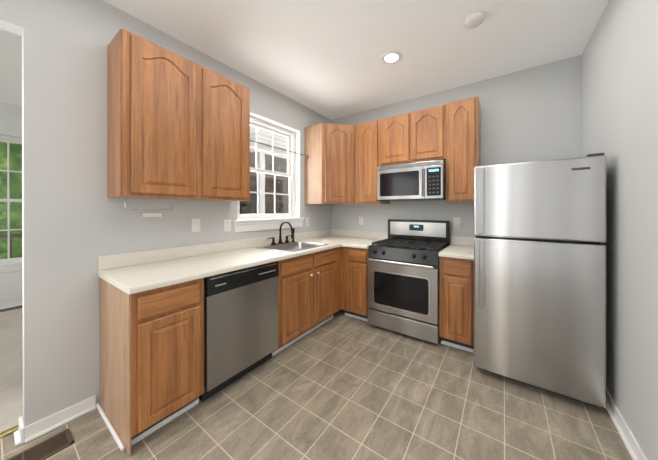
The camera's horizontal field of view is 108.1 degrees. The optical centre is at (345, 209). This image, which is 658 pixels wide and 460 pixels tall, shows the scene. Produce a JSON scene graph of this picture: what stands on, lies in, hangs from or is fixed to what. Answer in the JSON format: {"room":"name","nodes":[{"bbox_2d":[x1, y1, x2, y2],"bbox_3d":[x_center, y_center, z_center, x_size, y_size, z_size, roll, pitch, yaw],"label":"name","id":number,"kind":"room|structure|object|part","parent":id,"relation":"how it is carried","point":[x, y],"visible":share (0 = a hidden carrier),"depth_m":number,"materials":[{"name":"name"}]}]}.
{"room":"kitchen","nodes":[
{"label":"kitchen","id":0,"kind":"room"},
{"bbox_2d":[0,102,21,302],"bbox_3d":[-4.965,-0.055,2.664,0.120,2.750,3.300,0,0,34],"label":"wall","id":1,"kind":"structure","parent":0,"point":[10,124],"depth_m":3.22,"materials":[{"name":"white paint"}]},
{"bbox_2d":[0,133,21,272],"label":"sunroom window","id":2,"kind":"structure","parent":1,"relation":"in","point":[8,264],"depth_m":3.26,"materials":[{"name":"white"}]},
{"bbox_3d":[-6.443,1.104,3.105,2.790,1.430,8.000,0,0,34],"label":"deck railing","id":3,"kind":"part","parent":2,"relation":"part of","materials":[{"name":"green plant"}]},
{"bbox_2d":[0,299,21,308],"bbox_3d":[-4.901,1.278,2.624,0.032,0.085,3.300,0,0,34],"label":"baseboard","id":4,"kind":"structure","parent":1,"relation":"attached to","point":[10,304],"depth_m":3.21,"materials":[{"name":"white wood"}]},
{"bbox_2d":[0,308,22,431],"bbox_3d":[-3.669,1.345,1.809,3.248,0.072,3.300,0,0,34],"label":"floor","id":5,"kind":"structure","parent":0,"point":[11,385],"depth_m":1.96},
{"bbox_2d":[0,305,21,311],"bbox_3d":[-4.439,1.302,3.116,0.120,0.010,0.330,0,0,34],"label":"floor vent","id":6,"kind":"object","parent":5,"relation":"in","point":[10,308],"visible":0.73,"depth_m":3.14,"materials":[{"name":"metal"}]},
{"bbox_2d":[0,0,330,427],"bbox_3d":[-1.713,-0.053,1.652,0.120,2.750,5.200,0,0,34],"label":"wall","id":7,"kind":"structure","parent":0,"point":[76,221],"depth_m":1.52,"materials":[{"name":"grey paint"}]},
{"bbox_2d":[14,395,95,445],"bbox_3d":[-1.615,1.279,1.803,0.184,0.085,1.042,0,0,34],"label":"baseboard","id":8,"kind":"structure","parent":7,"relation":"attached to","point":[34,430],"depth_m":1.44,"materials":[{"name":"white wood"}]},
{"bbox_2d":[143,213,161,216],"bbox_3d":[-1.500,0.037,1.852,0.010,0.032,0.120,0,0,34],"label":"bracket","id":9,"kind":"object","parent":7,"relation":"attached to","point":[152,214],"visible":1,"depth_m":1.85,"materials":[{"name":"white plastic"}]},
{"bbox_2d":[107,28,249,200],"bbox_3d":[-1.260,-0.609,1.930,0.323,1.044,0.898,0,0,34],"label":"upper cabinet","id":10,"kind":"object","parent":7,"relation":"attached to","point":[178,127],"visible":1,"depth_m":1.69,"materials":[{"name":"brown wood"}]},
{"bbox_2d":[119,197,173,210],"bbox_3d":[-1.417,-0.041,1.719,0.080,0.090,0.309,0,0,34],"label":"towel rail","id":11,"kind":"object","parent":10,"relation":"attached to","point":[140,209],"visible":0.98,"depth_m":1.65,"materials":[{"name":"silver metal"}]},
{"bbox_2d":[192,219,199,231],"bbox_3d":[-1.323,0.136,2.115,0.016,0.118,0.072,0,0,34],"label":"switch plate","id":12,"kind":"object","parent":7,"relation":"attached to","point":[195,225],"visible":1,"depth_m":2.11,"materials":[{"name":"white plastic"}]},
{"bbox_2d":[224,219,230,231],"bbox_3d":[-1.167,0.152,2.359,0.006,0.118,0.072,0,0,34],"label":"electrical outlet","id":13,"kind":"object","parent":7,"relation":"attached to","point":[227,224],"visible":1,"depth_m":2.36,"materials":[{"name":"white plastic"}]},
{"bbox_2d":[232,112,303,232],"bbox_3d":[-0.913,-0.418,2.863,0.187,1.295,1.015,0,0,34],"label":"kitchen window","id":14,"kind":"structure","parent":7,"relation":"in","point":[246,222],"depth_m":2.98,"materials":[{"name":"white wood"}]},
{"bbox_2d":[305,217,308,225],"bbox_3d":[-0.533,0.164,3.317,0.006,0.118,0.072,0,0,34],"label":"electrical outlet","id":15,"kind":"object","parent":7,"relation":"attached to","point":[306,221],"visible":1,"depth_m":3.32,"materials":[{"name":"white plastic"}]},
{"bbox_2d":[0,0,608,119],"bbox_3d":[-0.904,-1.478,1.695,7.980,0.100,4.470,0,0,34],"label":"ceiling","id":16,"kind":"structure","parent":0,"point":[322,57],"depth_m":2.02,"materials":[{"name":"white paint"}]},
{"bbox_2d":[381,51,401,63],"bbox_3d":[0.430,-1.424,2.233,0.196,0.009,0.196,0,0,34],"label":"recessed light","id":17,"kind":"object","parent":16,"relation":"in","point":[391,57],"visible":1,"depth_m":2.23,"materials":[{"name":"white"}]},
{"bbox_2d":[465,11,484,27],"bbox_3d":[0.960,-1.409,1.775,0.132,0.036,0.132,0,0,34],"label":"smoke detector","id":18,"kind":"object","parent":16,"relation":"attached to","point":[474,19],"visible":1,"depth_m":1.75,"materials":[{"name":"white plastic"}]},
{"bbox_2d":[0,310,631,459],"bbox_3d":[0.225,1.354,0.443,4.750,0.060,5.320,0,0,34],"label":"floor","id":19,"kind":"structure","parent":0,"point":[341,386],"depth_m":1.53,"materials":[{"name":"tile"}]},
{"bbox_2d":[0,424,18,437],"bbox_3d":[-2.606,1.315,0.496,0.040,0.016,2.285,0,0,34],"label":"trim","id":20,"kind":"structure","parent":19,"relation":"on","point":[9,431],"depth_m":1.41,"materials":[{"name":"gold metal"}]},
{"bbox_2d":[6,428,73,459],"bbox_3d":[-1.696,1.319,1.255,0.160,0.007,0.335,0,0,34],"label":"floor vent","id":21,"kind":"object","parent":19,"relation":"in","point":[51,446],"visible":1,"depth_m":1.32,"materials":[{"name":"brown metal"}]},
{"bbox_2d":[96,277,203,456],"bbox_3d":[-1.303,0.884,1.591,0.628,0.876,0.400,0,0,34],"label":"base cabinet","id":22,"kind":"object","parent":19,"relation":"on","point":[151,361],"visible":0.96,"depth_m":1.40,"materials":[{"name":"brown wood"}]},
{"bbox_2d":[199,261,278,401],"bbox_3d":[-1.004,0.887,2.006,0.612,0.868,0.608,0,0,34],"label":"dishwasher","id":23,"kind":"object","parent":19,"relation":"on","point":[240,323],"visible":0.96,"depth_m":1.78,"materials":[{"name":"stainless steel"},{"name":"black plastic"},{"name":"dark grey plastic"}]},
{"bbox_2d":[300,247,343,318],"bbox_3d":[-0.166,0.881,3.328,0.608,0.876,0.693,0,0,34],"label":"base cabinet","id":24,"kind":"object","parent":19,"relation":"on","point":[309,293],"depth_m":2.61,"materials":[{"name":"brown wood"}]},
{"bbox_2d":[98,231,361,294],"bbox_3d":[-0.673,0.376,2.513,0.660,0.135,2.613,0,0,34],"label":"countertop","id":25,"kind":"structure","parent":24,"relation":"on","point":[129,273],"depth_m":1.83,"materials":[{"name":"beige laminate"}]},
{"bbox_2d":[267,221,294,244],"bbox_3d":[-0.671,0.263,2.749,0.248,0.267,0.410,0,0,34],"label":"bronze faucet","id":26,"kind":"object","parent":25,"relation":"on","point":[286,240],"visible":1,"depth_m":2.76,"materials":[{"name":"black metal"}]},
{"bbox_2d":[255,241,328,252],"bbox_3d":[-0.581,0.484,2.666,0.520,0.175,0.630,0,0,34],"label":"stainless steel sink","id":27,"kind":"object","parent":25,"relation":"in","point":[294,246],"visible":0.4,"depth_m":2.82,"materials":[{"name":"grey metal"}]},
{"bbox_2d":[310,229,353,232],"bbox_3d":[-0.148,0.374,3.334,0.450,0.135,0.663,0,0,34],"label":"backsplash","id":28,"kind":"structure","parent":25,"relation":"on","point":[331,230],"depth_m":3.63,"materials":[{"name":"beige laminate"}]},
{"bbox_2d":[341,246,368,321],"bbox_3d":[0.268,0.881,3.080,0.385,0.876,0.628,0,0,34],"label":"base cabinet","id":29,"kind":"object","parent":19,"relation":"on","point":[354,282],"visible":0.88,"depth_m":2.82,"materials":[{"name":"brown wood"}]},
{"bbox_2d":[342,231,387,248],"bbox_3d":[0.279,0.375,3.051,0.335,0.135,0.663,0,0,34],"label":"countertop","id":30,"kind":"structure","parent":29,"relation":"on","point":[362,240],"depth_m":3.26,"materials":[{"name":"beige laminate"}]},
{"bbox_2d":[368,219,449,343],"bbox_3d":[0.723,0.722,2.723,0.758,1.195,0.675,0,0,34],"label":"gas range","id":31,"kind":"object","parent":19,"relation":"on","point":[403,278],"visible":1,"depth_m":2.51,"materials":[{"name":"grey metal"}]},
{"bbox_2d":[439,257,473,352],"bbox_3d":[1.198,0.882,2.465,0.308,0.876,0.628,0,0,34],"label":"base cabinet","id":32,"kind":"object","parent":19,"relation":"on","point":[456,302],"visible":0.88,"depth_m":2.21,"materials":[{"name":"brown wood"}]},
{"bbox_2d":[439,236,474,259],"bbox_3d":[1.193,0.376,2.457,0.308,0.135,0.646,0,0,34],"label":"countertop","id":33,"kind":"structure","parent":32,"relation":"on","point":[460,247],"depth_m":2.45,"materials":[{"name":"beige laminate"}]},
{"bbox_2d":[474,153,606,407],"bbox_3d":[1.546,0.477,2.020,0.746,1.688,0.820,0,0,34],"label":"refrigerator","id":34,"kind":"object","parent":19,"relation":"on","point":[539,278],"visible":1,"depth_m":1.68,"materials":[{"name":"grey metal"}]},
{"bbox_2d":[331,55,581,244],"bbox_3d":[1.664,-0.055,2.606,4.700,2.750,0.120,0,0,34],"label":"wall","id":35,"kind":"structure","parent":0,"point":[531,114],"depth_m":2.52,"materials":[{"name":"grey paint"}]},
{"bbox_2d":[305,123,354,204],"bbox_3d":[-0.142,-0.607,3.360,0.611,1.052,0.611,0,0,34],"label":"upper cabinet","id":36,"kind":"object","parent":35,"relation":"attached to","point":[329,166],"visible":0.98,"depth_m":3.14,"materials":[{"name":"brown wood"}]},
{"bbox_2d":[250,140,308,156],"bbox_3d":[-0.797,-0.711,2.797,0.022,0.042,1.056,0,0,34],"label":"curtain rod","id":37,"kind":"object","parent":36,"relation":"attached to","point":[278,148],"visible":0.85,"depth_m":2.79,"materials":[{"name":"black metal"}]},
{"bbox_2d":[359,217,362,224],"bbox_3d":[0.225,0.159,3.481,0.072,0.118,0.006,0,0,34],"label":"electrical outlet","id":38,"kind":"object","parent":35,"relation":"attached to","point":[360,220],"visible":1,"depth_m":3.48,"materials":[{"name":"white plastic"}]},
{"bbox_2d":[354,119,389,203],"bbox_3d":[0.353,-0.607,3.205,0.386,1.052,0.324,0,0,34],"label":"upper cabinet","id":39,"kind":"object","parent":35,"relation":"attached to","point":[367,136],"depth_m":3.06,"materials":[{"name":"brown wood"}]},
{"bbox_2d":[382,104,445,165],"bbox_3d":[0.833,-0.842,2.887,0.762,0.580,0.324,0,0,34],"label":"upper cabinet","id":40,"kind":"object","parent":35,"relation":"attached to","point":[417,136],"depth_m":2.72,"materials":[{"name":"brown wood"}]},
{"bbox_2d":[377,160,445,201],"bbox_3d":[0.797,-0.318,2.833,0.758,0.413,0.434,0,0,34],"label":"microwave","id":41,"kind":"object","parent":40,"relation":"attached to","point":[422,181],"visible":1,"depth_m":2.65,"materials":[{"name":"grey metal"}]},
{"bbox_2d":[453,217,459,227],"bbox_3d":[1.294,0.145,2.773,0.072,0.118,0.006,0,0,34],"label":"electrical outlet","id":42,"kind":"object","parent":35,"relation":"attached to","point":[456,221],"visible":1,"depth_m":2.77,"materials":[{"name":"white plastic"}]},
{"bbox_2d":[444,96,480,202],"bbox_3d":[1.280,-0.611,2.591,0.306,1.062,0.324,0,0,34],"label":"upper cabinet","id":43,"kind":"object","parent":35,"relation":"attached to","point":[449,133],"depth_m":2.46,"materials":[{"name":"brown wood"}]},
{"bbox_2d":[581,0,657,459],"bbox_3d":[2.465,-0.052,1.098,1.700,2.750,1.510,0,0,34],"label":"wall","id":44,"kind":"structure","parent":0,"point":[620,92],"depth_m":1.36,"materials":[{"name":"grey paint"}]},
{"bbox_2d":[606,388,647,459],"bbox_3d":[1.745,1.279,1.582,0.032,0.085,1.462,0,0,34],"label":"baseboard","id":45,"kind":"structure","parent":44,"relation":"attached to","point":[633,447],"depth_m":1.34,"materials":[{"name":"white wood"}]},
{"label":"outside","id":46,"kind":"structure","parent":0,"visible":0},
{"bbox_3d":[-12.791,1.855,12.105,29.870,0.100,60.000,0,0,34],"label":"ground","id":47,"kind":"structure","parent":46,"visible":0},
{"bbox_2d":[0,137,21,258],"bbox_3d":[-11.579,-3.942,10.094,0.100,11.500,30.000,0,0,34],"label":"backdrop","id":48,"kind":"object","parent":47,"relation":"on","point":[16,242],"depth_m":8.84,"materials":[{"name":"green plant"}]},
{"bbox_2d":[240,176,282,213],"bbox_3d":[-1.395,0.506,5.231,3.260,2.620,4.880,0,0,34],"label":"lattice","id":49,"kind":"object","parent":47,"relation":"on","point":[279,186],"depth_m":6.03,"materials":[{"name":"brown wood"}]},
{"bbox_2d":[246,126,288,213],"bbox_3d":[-0.469,-1.941,9.399,2.600,7.500,8.900,0,0,34],"label":"neighbouring house","id":50,"kind":"structure","parent":47,"relation":"on","point":[263,140],"depth_m":5.47,"materials":[{"name":"grey"}]}
]}

